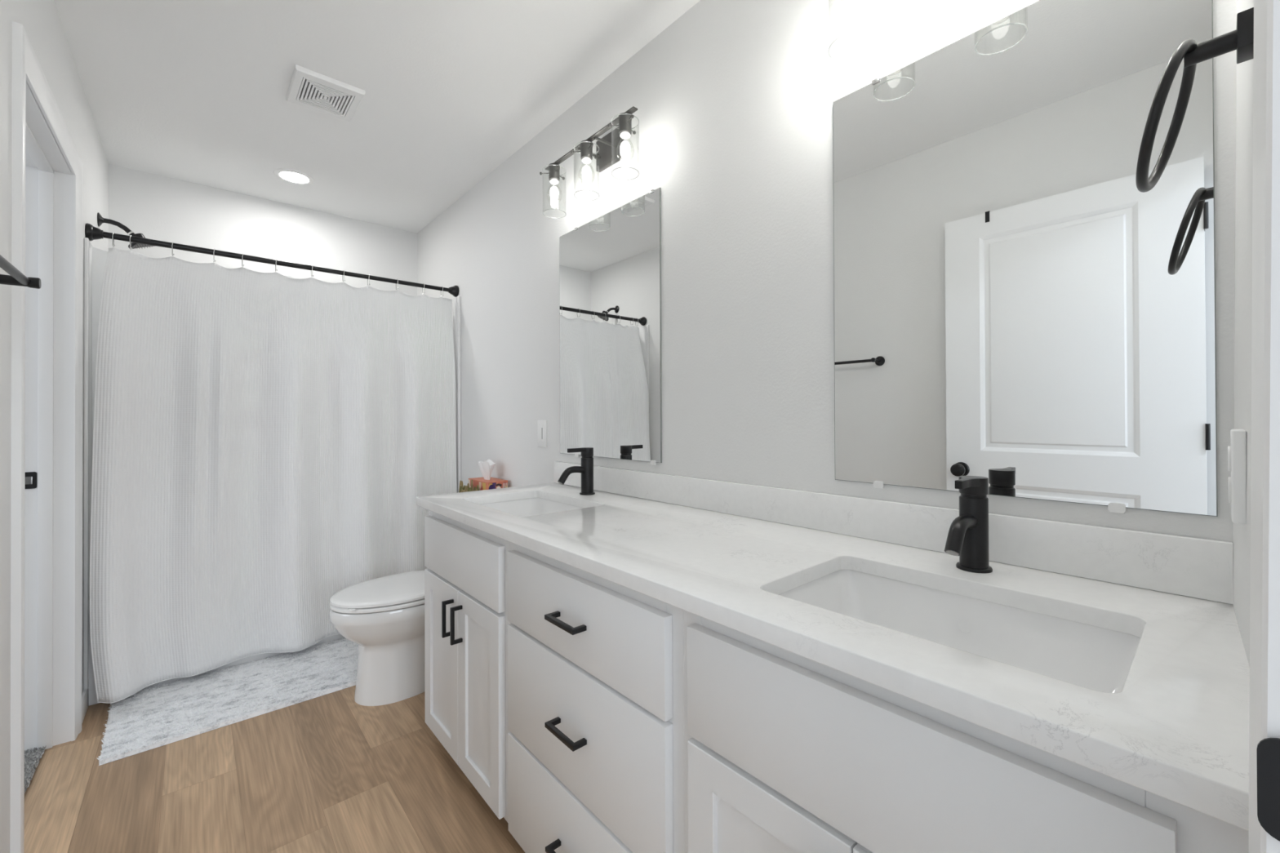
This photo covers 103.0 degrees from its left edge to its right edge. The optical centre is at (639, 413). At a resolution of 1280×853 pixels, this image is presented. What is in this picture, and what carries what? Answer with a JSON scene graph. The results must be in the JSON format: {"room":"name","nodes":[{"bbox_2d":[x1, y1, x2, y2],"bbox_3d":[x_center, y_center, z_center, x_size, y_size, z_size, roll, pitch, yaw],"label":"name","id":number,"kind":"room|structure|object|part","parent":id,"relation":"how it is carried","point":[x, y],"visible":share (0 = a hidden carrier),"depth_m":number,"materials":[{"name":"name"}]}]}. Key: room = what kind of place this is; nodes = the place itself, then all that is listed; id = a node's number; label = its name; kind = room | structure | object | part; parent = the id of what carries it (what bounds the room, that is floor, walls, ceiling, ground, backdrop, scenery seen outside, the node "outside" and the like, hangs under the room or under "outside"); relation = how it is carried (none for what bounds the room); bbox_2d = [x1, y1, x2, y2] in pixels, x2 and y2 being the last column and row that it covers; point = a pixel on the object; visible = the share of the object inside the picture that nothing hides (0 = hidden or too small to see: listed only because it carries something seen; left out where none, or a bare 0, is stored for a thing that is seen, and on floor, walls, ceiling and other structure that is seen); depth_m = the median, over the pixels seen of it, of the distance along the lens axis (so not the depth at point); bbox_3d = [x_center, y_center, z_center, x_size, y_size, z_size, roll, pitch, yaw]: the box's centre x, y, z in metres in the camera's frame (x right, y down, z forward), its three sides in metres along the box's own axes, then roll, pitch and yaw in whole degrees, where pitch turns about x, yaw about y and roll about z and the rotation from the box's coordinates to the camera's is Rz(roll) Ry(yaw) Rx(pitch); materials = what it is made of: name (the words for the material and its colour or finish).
{"room":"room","nodes":[
{"label":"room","id":0,"kind":"room"},
{"bbox_2d":[0,0,108,852],"bbox_3d":[-1.484,-0.064,1.107,0.116,2.467,3.910,0,0,-41],"label":"wall","id":1,"kind":"structure","parent":0,"point":[41,20],"depth_m":1.21,"materials":[{"name":"white paint"}]},
{"bbox_2d":[0,254,40,288],"bbox_3d":[-1.145,-0.276,0.873,0.084,0.051,0.515,0,0,-41],"label":"towel bar","id":2,"kind":"object","parent":1,"relation":"attached to","point":[15,277],"visible":1,"depth_m":1.04,"materials":[{"name":"black metal"}]},
{"bbox_3d":[-1.298,-0.275,1.048,0.084,0.051,0.051,0,0,-41],"label":"post","id":3,"kind":"part","parent":2,"relation":"part of","materials":[{"name":"black metal"}]},
{"bbox_2d":[9,21,83,852],"bbox_3d":[-1.793,0.116,1.560,0.018,2.114,0.892,0,0,-41],"label":"trim","id":4,"kind":"structure","parent":1,"relation":"attached to","point":[26,67],"depth_m":1.23,"materials":[{"name":"white paint"}]},
{"bbox_2d":[24,81,72,750],"bbox_3d":[-1.844,0.145,1.514,0.122,2.056,0.790,0,0,-41],"label":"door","id":5,"kind":"structure","parent":1,"relation":"attached to","point":[48,176],"depth_m":1.79,"materials":[{"name":"white paint"}]},
{"bbox_3d":[-2.120,0.232,1.765,0.039,0.058,0.002,0,0,-41],"label":"strike plate","id":6,"kind":"part","parent":5,"relation":"part of","materials":[{"name":"black metal"}]},
{"bbox_2d":[81,688,88,724],"bbox_3d":[-2.154,1.134,1.967,0.013,0.085,0.187,0,0,-41],"label":"baseboard","id":7,"kind":"structure","parent":1,"relation":"attached to","point":[85,691],"depth_m":1.98,"materials":[{"name":"white paint"}]},
{"bbox_2d":[97,212,155,248],"bbox_3d":[-2.405,-0.848,2.400,0.204,0.143,0.108,0,0,-41],"label":"shower fixture","id":8,"kind":"object","parent":1,"relation":"attached to","point":[100,220],"visible":0.64,"depth_m":2.38,"materials":[{"name":"black metal"}]},
{"bbox_3d":[-2.427,-0.859,2.381,0.124,0.080,0.021,0,0,-41],"label":"arm","id":9,"kind":"part","parent":8,"relation":"part of","materials":[{"name":"black metal"}]},
{"bbox_2d":[84,223,458,297],"bbox_3d":[-1.680,-0.739,2.576,1.526,0.070,0.070,0,0,-41],"label":"shower rod","id":10,"kind":"object","parent":1,"relation":"attached to","point":[91,233],"visible":0.98,"depth_m":2.39,"materials":[{"name":"black metal"}]},
{"bbox_2d":[111,231,115,247],"bbox_3d":[-2.194,-0.724,2.125,0.009,0.064,0.038,0,0,-41],"label":"curtain hook","id":11,"kind":"object","parent":10,"relation":"hanging from","point":[113,240],"visible":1,"depth_m":2.11,"materials":[{"name":"silver metal"}]},
{"bbox_2d":[89,247,457,703],"bbox_3d":[-1.620,0.221,2.506,1.478,1.823,0.182,0,0,-41],"label":"shower curtain","id":12,"kind":"object","parent":11,"relation":"hanging from","point":[265,445],"visible":0.86,"depth_m":2.39,"materials":[{"name":"white fabric"}]},
{"bbox_3d":[-1.946,-0.739,2.343,0.733,0.025,0.025,0,0,-41],"label":"rod","id":13,"kind":"part","parent":10,"relation":"part of","materials":[{"name":"black metal"}]},
{"bbox_2d":[92,246,410,451],"bbox_3d":[-1.720,0.099,2.615,1.497,1.586,0.052,0,0,-41],"label":"curtain liner","id":14,"kind":"object","parent":10,"relation":"hanging from","point":[99,256],"visible":0.02,"depth_m":2.13,"materials":[{"name":"white plastic"}]},
{"bbox_3d":[-1.405,-0.739,2.818,0.706,0.022,0.022,0,0,-41],"label":"rod","id":15,"kind":"part","parent":10,"relation":"part of","materials":[{"name":"black metal"}]},
{"bbox_2d":[108,164,417,295],"bbox_3d":[-2.244,-0.051,3.130,1.643,2.467,0.135,0,0,-41],"label":"wall","id":16,"kind":"structure","parent":0,"point":[158,207],"depth_m":3.00,"materials":[{"name":"white paint"}]},
{"bbox_2d":[24,684,525,852],"bbox_3d":[-0.701,1.169,1.411,1.590,0.001,3.340,0,0,-41],"label":"floor","id":17,"kind":"structure","parent":0,"point":[331,772],"depth_m":1.57,"materials":[{"name":"brown wood"}]},
{"bbox_2d":[97,637,358,765],"bbox_3d":[-1.653,1.165,2.180,0.905,0.020,0.540,0,0,-41],"label":"bath rug","id":18,"kind":"object","parent":17,"relation":"on","point":[153,717],"visible":0.95,"depth_m":2.09,"materials":[{"name":"white fabric"}]},
{"bbox_2d":[329,570,424,706],"bbox_3d":[-0.939,0.795,2.277,0.774,0.757,0.464,0,0,-41],"label":"toilet","id":19,"kind":"object","parent":17,"relation":"on","point":[384,615],"visible":0.57,"depth_m":2.06,"materials":[{"name":"white ceramic"}]},
{"bbox_3d":[-1.045,0.770,2.183,0.490,0.016,0.378,0,0,-41],"label":"seat","id":20,"kind":"part","parent":19,"relation":"part of","materials":[{"name":"white plastic"}]},
{"bbox_3d":[-1.045,0.748,2.183,0.489,0.021,0.376,0,0,-41],"label":"lid","id":21,"kind":"part","parent":19,"relation":"part of","materials":[{"name":"white plastic"}]},
{"bbox_2d":[458,479,479,492],"bbox_3d":[-0.846,0.374,2.521,0.072,0.084,0.176,0,0,-41],"label":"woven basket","id":22,"kind":"object","parent":19,"relation":"on","point":[462,488],"visible":0.49,"depth_m":2.54,"materials":[{"name":"beige wicker"}]},
{"bbox_2d":[468,459,508,490],"bbox_3d":[-0.772,0.325,2.584,0.114,0.183,0.219,0,0,-41],"label":"tissue box","id":23,"kind":"object","parent":19,"relation":"on","point":[486,482],"visible":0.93,"depth_m":2.54,"materials":[{"name":"brown"}]},
{"bbox_2d":[424,510,510,822],"bbox_3d":[-0.372,0.749,1.778,0.608,0.840,0.628,0,0,-41],"label":"base cabinet","id":24,"kind":"object","parent":17,"relation":"on","point":[466,622],"visible":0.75,"depth_m":1.55,"materials":[{"name":"white paint"}]},
{"bbox_3d":[-0.665,0.832,1.719,0.020,0.548,0.302,0,0,-41],"label":"door","id":25,"kind":"part","parent":24,"relation":"part of","materials":[{"name":"white paint"}]},
{"bbox_3d":[-0.609,0.649,1.614,0.035,0.112,0.010,0,0,-41],"label":"handle","id":26,"kind":"part","parent":24,"relation":"part of","materials":[{"name":"black metal"}]},
{"bbox_3d":[-0.563,0.648,1.562,0.035,0.112,0.010,0,0,-41],"label":"handle","id":27,"kind":"part","parent":24,"relation":"part of","materials":[{"name":"black metal"}]},
{"bbox_3d":[-0.572,0.456,1.613,0.020,0.180,0.589,0,0,-41],"label":"false drawer","id":28,"kind":"part","parent":24,"relation":"part of","materials":[{"name":"white paint"}]},
{"bbox_3d":[-0.470,0.830,1.497,0.020,0.548,0.284,0,0,-41],"label":"door","id":29,"kind":"part","parent":24,"relation":"part of","materials":[{"name":"white paint"}]},
{"bbox_2d":[507,542,684,852],"bbox_3d":[0.050,0.745,1.298,0.608,0.840,0.651,0,0,-41],"label":"base cabinet","id":30,"kind":"object","parent":17,"relation":"on","point":[596,664],"visible":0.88,"depth_m":1.07,"materials":[{"name":"white paint"}]},
{"bbox_3d":[-0.161,0.970,1.103,0.035,0.010,0.112,0,0,-41],"label":"handle","id":31,"kind":"part","parent":30,"relation":"part of","materials":[{"name":"black metal"}]},
{"bbox_3d":[-0.163,0.454,1.106,0.035,0.010,0.112,0,0,-41],"label":"handle","id":32,"kind":"part","parent":30,"relation":"part of","materials":[{"name":"black metal"}]},
{"bbox_3d":[-0.162,0.694,1.105,0.035,0.010,0.112,0,0,-41],"label":"handle","id":33,"kind":"part","parent":30,"relation":"part of","materials":[{"name":"black metal"}]},
{"bbox_3d":[-0.144,0.970,1.126,0.020,0.256,0.598,0,0,-41],"label":"drawer","id":34,"kind":"part","parent":30,"relation":"part of","materials":[{"name":"white paint"}]},
{"bbox_3d":[-0.146,0.454,1.128,0.020,0.184,0.598,0,0,-41],"label":"drawer","id":35,"kind":"part","parent":30,"relation":"part of","materials":[{"name":"white paint"}]},
{"bbox_3d":[-0.145,0.694,1.127,0.020,0.276,0.598,0,0,-41],"label":"drawer","id":36,"kind":"part","parent":30,"relation":"part of","materials":[{"name":"white paint"}]},
{"bbox_2d":[416,482,1249,831],"bbox_3d":[0.058,0.310,1.300,0.596,0.030,1.944,0,0,-41],"label":"countertop","id":37,"kind":"structure","parent":30,"relation":"on","point":[1176,730],"depth_m":0.72,"materials":[{"name":"white stone"}]},
{"bbox_2d":[480,497,583,516],"bbox_3d":[-0.369,0.401,1.728,0.350,0.145,0.490,0,0,-41],"label":"sink","id":38,"kind":"object","parent":37,"relation":"in","point":[532,506],"visible":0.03,"depth_m":1.93,"materials":[{"name":"white ceramic"}]},
{"bbox_2d":[557,447,595,495],"bbox_3d":[-0.232,0.212,1.858,0.155,0.172,0.058,0,0,-41],"label":"faucet","id":39,"kind":"object","parent":37,"relation":"on","point":[586,468],"visible":1,"depth_m":1.87,"materials":[{"name":"black metal"}]},
{"bbox_3d":[-0.248,0.223,1.844,0.113,0.063,0.024,0,0,-41],"label":"spout","id":40,"kind":"part","parent":39,"relation":"part of","materials":[{"name":"black metal"}]},
{"bbox_3d":[-0.228,0.134,1.863,0.084,0.014,0.036,0,0,-41],"label":"lever","id":41,"kind":"part","parent":39,"relation":"part of","materials":[{"name":"black metal"}]},
{"bbox_2d":[779,569,1140,693],"bbox_3d":[0.456,0.393,0.788,0.350,0.145,0.491,0,0,-41],"label":"sink","id":42,"kind":"object","parent":37,"relation":"in","point":[1091,657],"visible":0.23,"depth_m":0.86,"materials":[{"name":"white ceramic"}]},
{"bbox_2d":[944,475,992,573],"bbox_3d":[0.589,0.205,0.923,0.155,0.172,0.058,0,0,-41],"label":"faucet","id":43,"kind":"object","parent":37,"relation":"on","point":[967,538],"visible":1,"depth_m":0.93,"materials":[{"name":"black metal"}]},
{"bbox_3d":[0.573,0.215,0.909,0.113,0.063,0.024,0,0,-41],"label":"spout","id":44,"kind":"part","parent":43,"relation":"part of","materials":[{"name":"black metal"}]},
{"bbox_3d":[0.594,0.126,0.927,0.084,0.014,0.036,0,0,-41],"label":"lever","id":45,"kind":"part","parent":43,"relation":"part of","materials":[{"name":"black metal"}]},
{"bbox_2d":[683,609,1248,852],"bbox_3d":[0.479,0.741,0.809,0.608,0.840,0.650,0,0,-41],"label":"base cabinet","id":46,"kind":"object","parent":17,"relation":"on","point":[785,751],"visible":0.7,"depth_m":0.63,"materials":[{"name":"white paint"}]},
{"bbox_3d":[0.181,0.824,0.756,0.020,0.548,0.283,0,0,-41],"label":"door","id":47,"kind":"part","parent":46,"relation":"part of","materials":[{"name":"white paint"}]},
{"bbox_3d":[0.369,0.822,0.541,0.020,0.548,0.282,0,0,-41],"label":"door","id":48,"kind":"part","parent":46,"relation":"part of","materials":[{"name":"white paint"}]},
{"bbox_2d":[53,0,700,233],"bbox_3d":[-1.091,-1.355,-0.181,4.520,0.100,6.650,0,0,-41],"label":"ceiling","id":49,"kind":"structure","parent":0,"point":[195,91],"depth_m":1.99,"materials":[{"name":"white paint"}]},
{"bbox_2d":[273,168,315,185],"bbox_3d":[-1.881,-1.287,2.771,0.188,0.010,0.188,0,0,-41],"label":"recessed light","id":50,"kind":"object","parent":49,"relation":"in","point":[293,176],"visible":1,"depth_m":2.77,"materials":[{"name":"white plastic"}]},
{"bbox_2d":[286,64,364,121],"bbox_3d":[-1.273,-1.284,2.060,0.233,0.018,0.256,0,0,-41],"label":"ceiling vent","id":51,"kind":"object","parent":49,"relation":"in","point":[308,88],"visible":1,"depth_m":2.04,"materials":[{"name":"white plastic"}]},
{"bbox_2d":[417,0,1236,542],"bbox_3d":[0.567,-0.071,1.264,0.120,2.467,6.650,0,0,-41],"label":"wall","id":52,"kind":"structure","parent":0,"point":[732,121],"depth_m":1.51,"materials":[{"name":"white paint"}]},
{"bbox_2d":[537,420,546,447],"bbox_3d":[-0.448,0.092,2.321,0.010,0.122,0.076,0,0,-41],"label":"light switch","id":53,"kind":"object","parent":52,"relation":"attached to","point":[542,424],"visible":1,"depth_m":2.31,"materials":[{"name":"white plastic"}]},
{"bbox_2d":[539,106,637,215],"bbox_3d":[-0.168,-0.928,1.885,0.164,0.264,0.554,0,0,-41],"label":"vanity light","id":54,"kind":"object","parent":52,"relation":"attached to","point":[612,148],"visible":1,"depth_m":1.88,"materials":[{"name":"black metal"}]},
{"bbox_2d":[539,163,564,181],"bbox_3d":[-0.332,-0.959,2.029,0.101,0.057,0.101,0,0,-41],"label":"socket","id":55,"kind":"object","parent":54,"relation":"attached to","point":[553,169],"depth_m":2.01,"materials":[{"name":"brown metal"}]},
{"bbox_3d":[-0.341,-0.882,2.030,0.093,0.176,0.093,0,0,-41],"label":"lamp shade","id":56,"kind":"part","parent":54,"relation":"part of","materials":[{"name":"clear glass"}]},
{"bbox_3d":[-0.342,-0.925,2.030,0.034,0.013,0.034,0,0,-41],"label":"bulb","id":57,"kind":"part","parent":54,"relation":"part of","materials":[{"name":"white glass"}]},
{"bbox_2d":[570,140,597,160],"bbox_3d":[-0.186,-0.961,1.863,0.101,0.057,0.101,0,0,-41],"label":"socket","id":58,"kind":"object","parent":54,"relation":"attached to","point":[585,147],"depth_m":1.85,"materials":[{"name":"brown metal"}]},
{"bbox_3d":[-0.195,-0.926,1.863,0.034,0.013,0.034,0,0,-41],"label":"bulb","id":59,"kind":"part","parent":54,"relation":"part of","materials":[{"name":"white glass"}]},
{"bbox_3d":[-0.191,-0.989,1.934,0.100,0.010,0.010,0,0,-41],"label":"arm","id":60,"kind":"part","parent":54,"relation":"part of","materials":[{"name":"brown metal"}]},
{"bbox_3d":[-0.125,-0.990,1.859,0.100,0.010,0.010,0,0,-41],"label":"arm","id":61,"kind":"part","parent":54,"relation":"part of","materials":[{"name":"brown metal"}]},
{"bbox_2d":[607,112,635,135],"bbox_3d":[-0.040,-0.962,1.696,0.101,0.057,0.101,0,0,-41],"label":"socket","id":62,"kind":"object","parent":54,"relation":"attached to","point":[624,119],"depth_m":1.68,"materials":[{"name":"brown metal"}]},
{"bbox_3d":[-0.049,-0.927,1.697,0.034,0.013,0.034,0,0,-41],"label":"bulb","id":63,"kind":"part","parent":54,"relation":"part of","materials":[{"name":"white glass"}]},
{"bbox_2d":[559,187,662,465],"bbox_3d":[-0.139,-0.296,1.970,0.009,0.950,0.632,0,0,-41],"label":"mirror","id":64,"kind":"object","parent":52,"relation":"attached to","point":[610,265],"visible":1,"depth_m":1.92,"materials":[{"name":"clear glass"}]},
{"bbox_2d":[827,0,874,54],"bbox_3d":[0.635,-0.935,0.971,0.164,0.264,0.554,0,0,-41],"label":"vanity light","id":65,"kind":"object","parent":52,"relation":"attached to","point":[851,7],"visible":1,"depth_m":1.11,"materials":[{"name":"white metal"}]},
{"bbox_2d":[554,461,1233,604],"bbox_3d":[0.268,0.249,1.498,0.020,0.092,1.925,0,0,-41],"label":"backsplash","id":66,"kind":"structure","parent":52,"relation":"attached to","point":[1202,568],"depth_m":1.00,"materials":[{"name":"white stone"}]},
{"bbox_2d":[832,0,1217,516],"bbox_3d":[0.688,-0.303,1.028,0.009,0.950,0.626,0,0,-41],"label":"mirror","id":67,"kind":"object","parent":52,"relation":"attached to","point":[1011,309],"visible":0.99,"depth_m":0.96,"materials":[{"name":"clear glass"}]},
{"bbox_2d":[1232,0,1253,665],"bbox_3d":[0.382,-0.075,0.227,1.527,2.467,0.163,0,0,-41],"label":"wall","id":68,"kind":"structure","parent":0,"point":[1244,96],"depth_m":0.66,"materials":[{"name":"white paint"}]},
{"bbox_2d":[1135,7,1253,192],"bbox_3d":[0.662,-0.366,0.610,0.164,0.167,0.098,0,0,-41],"label":"towel ring","id":69,"kind":"object","parent":68,"relation":"attached to","point":[1241,39],"visible":0.96,"depth_m":0.59,"materials":[{"name":"black metal"}]},
{"bbox_3d":[0.672,-0.429,0.599,0.021,0.021,0.043,0,0,-41],"label":"post","id":70,"kind":"part","parent":69,"relation":"part of","materials":[{"name":"black metal"}]},
{"bbox_3d":[0.690,-0.429,0.579,0.040,0.040,0.014,0,0,-41],"label":"wall plate","id":71,"kind":"part","parent":69,"relation":"part of","materials":[{"name":"black metal"}]},
{"bbox_2d":[1227,429,1246,524],"bbox_3d":[0.761,0.078,0.649,0.070,0.115,0.015,0,0,-41],"label":"power outlet","id":72,"kind":"object","parent":68,"relation":"attached to","point":[1237,451],"visible":1,"depth_m":0.63,"materials":[{"name":"white plastic"}]},
{"bbox_2d":[1227,445,1231,471],"bbox_3d":[0.757,0.058,0.654,0.034,0.032,0.003,0,0,-41],"label":"receptacle","id":73,"kind":"object","parent":72,"relation":"attached to","point":[1228,446],"depth_m":0.64,"materials":[{"name":"white plastic"}]},
{"bbox_2d":[1227,476,1231,502],"bbox_3d":[0.757,0.098,0.653,0.034,0.032,0.003,0,0,-41],"label":"receptacle","id":74,"kind":"object","parent":72,"relation":"attached to","point":[1229,479],"depth_m":0.64,"materials":[{"name":"white plastic"}]},
{"bbox_2d":[1248,0,1279,852],"bbox_3d":[0.107,0.097,0.039,0.864,2.123,0.052,0,0,-43],"label":"trim","id":75,"kind":"structure","parent":68,"relation":"attached to","point":[1264,580],"depth_m":0.29,"materials":[{"name":"white paint"}]},
{"bbox_2d":[1256,737,1279,841],"bbox_3d":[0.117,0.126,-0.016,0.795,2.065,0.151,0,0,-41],"label":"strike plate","id":76,"kind":"structure","parent":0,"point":[1268,749],"depth_m":0.28,"materials":[{"name":"black metal"}]},
{"bbox_3d":[-1.081,1.223,-0.194,4.520,0.118,6.650,0,0,-41],"label":"floor slab","id":77,"kind":"structure","parent":0,"visible":0},
{"bbox_2d":[24,745,46,791],"bbox_3d":[-1.057,1.153,-0.199,4.250,0.019,6.410,0,0,-41],"label":"carpet","id":78,"kind":"object","parent":77,"relation":"on","point":[32,757],"visible":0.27,"depth_m":1.70,"materials":[{"name":"grey carpet"}]},
{"bbox_2d":[83,237,461,706],"bbox_3d":[-1.895,0.240,2.820,1.526,1.879,0.786,0,0,-41],"label":"bathtub","id":79,"kind":"object","parent":77,"relation":"on","point":[88,673],"visible":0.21,"depth_m":2.05,"materials":[{"name":"white ceramic"}]},
{"bbox_3d":[-2.467,0.030,2.324,0.012,1.459,0.779,0,0,-41],"label":"panel","id":80,"kind":"part","parent":79,"relation":"part of","materials":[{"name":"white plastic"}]},
{"bbox_2d":[88,599,345,706],"bbox_3d":[-1.902,0.970,2.827,1.525,0.420,0.758,0,0,-41],"label":"bathtub","id":81,"kind":"object","parent":79,"relation":"in","point":[92,699],"depth_m":2.19,"materials":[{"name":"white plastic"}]},
{"bbox_3d":[-1.329,0.030,3.323,0.012,1.459,0.779,0,0,-41],"label":"panel","id":82,"kind":"part","parent":79,"relation":"part of","materials":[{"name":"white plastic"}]}
]}

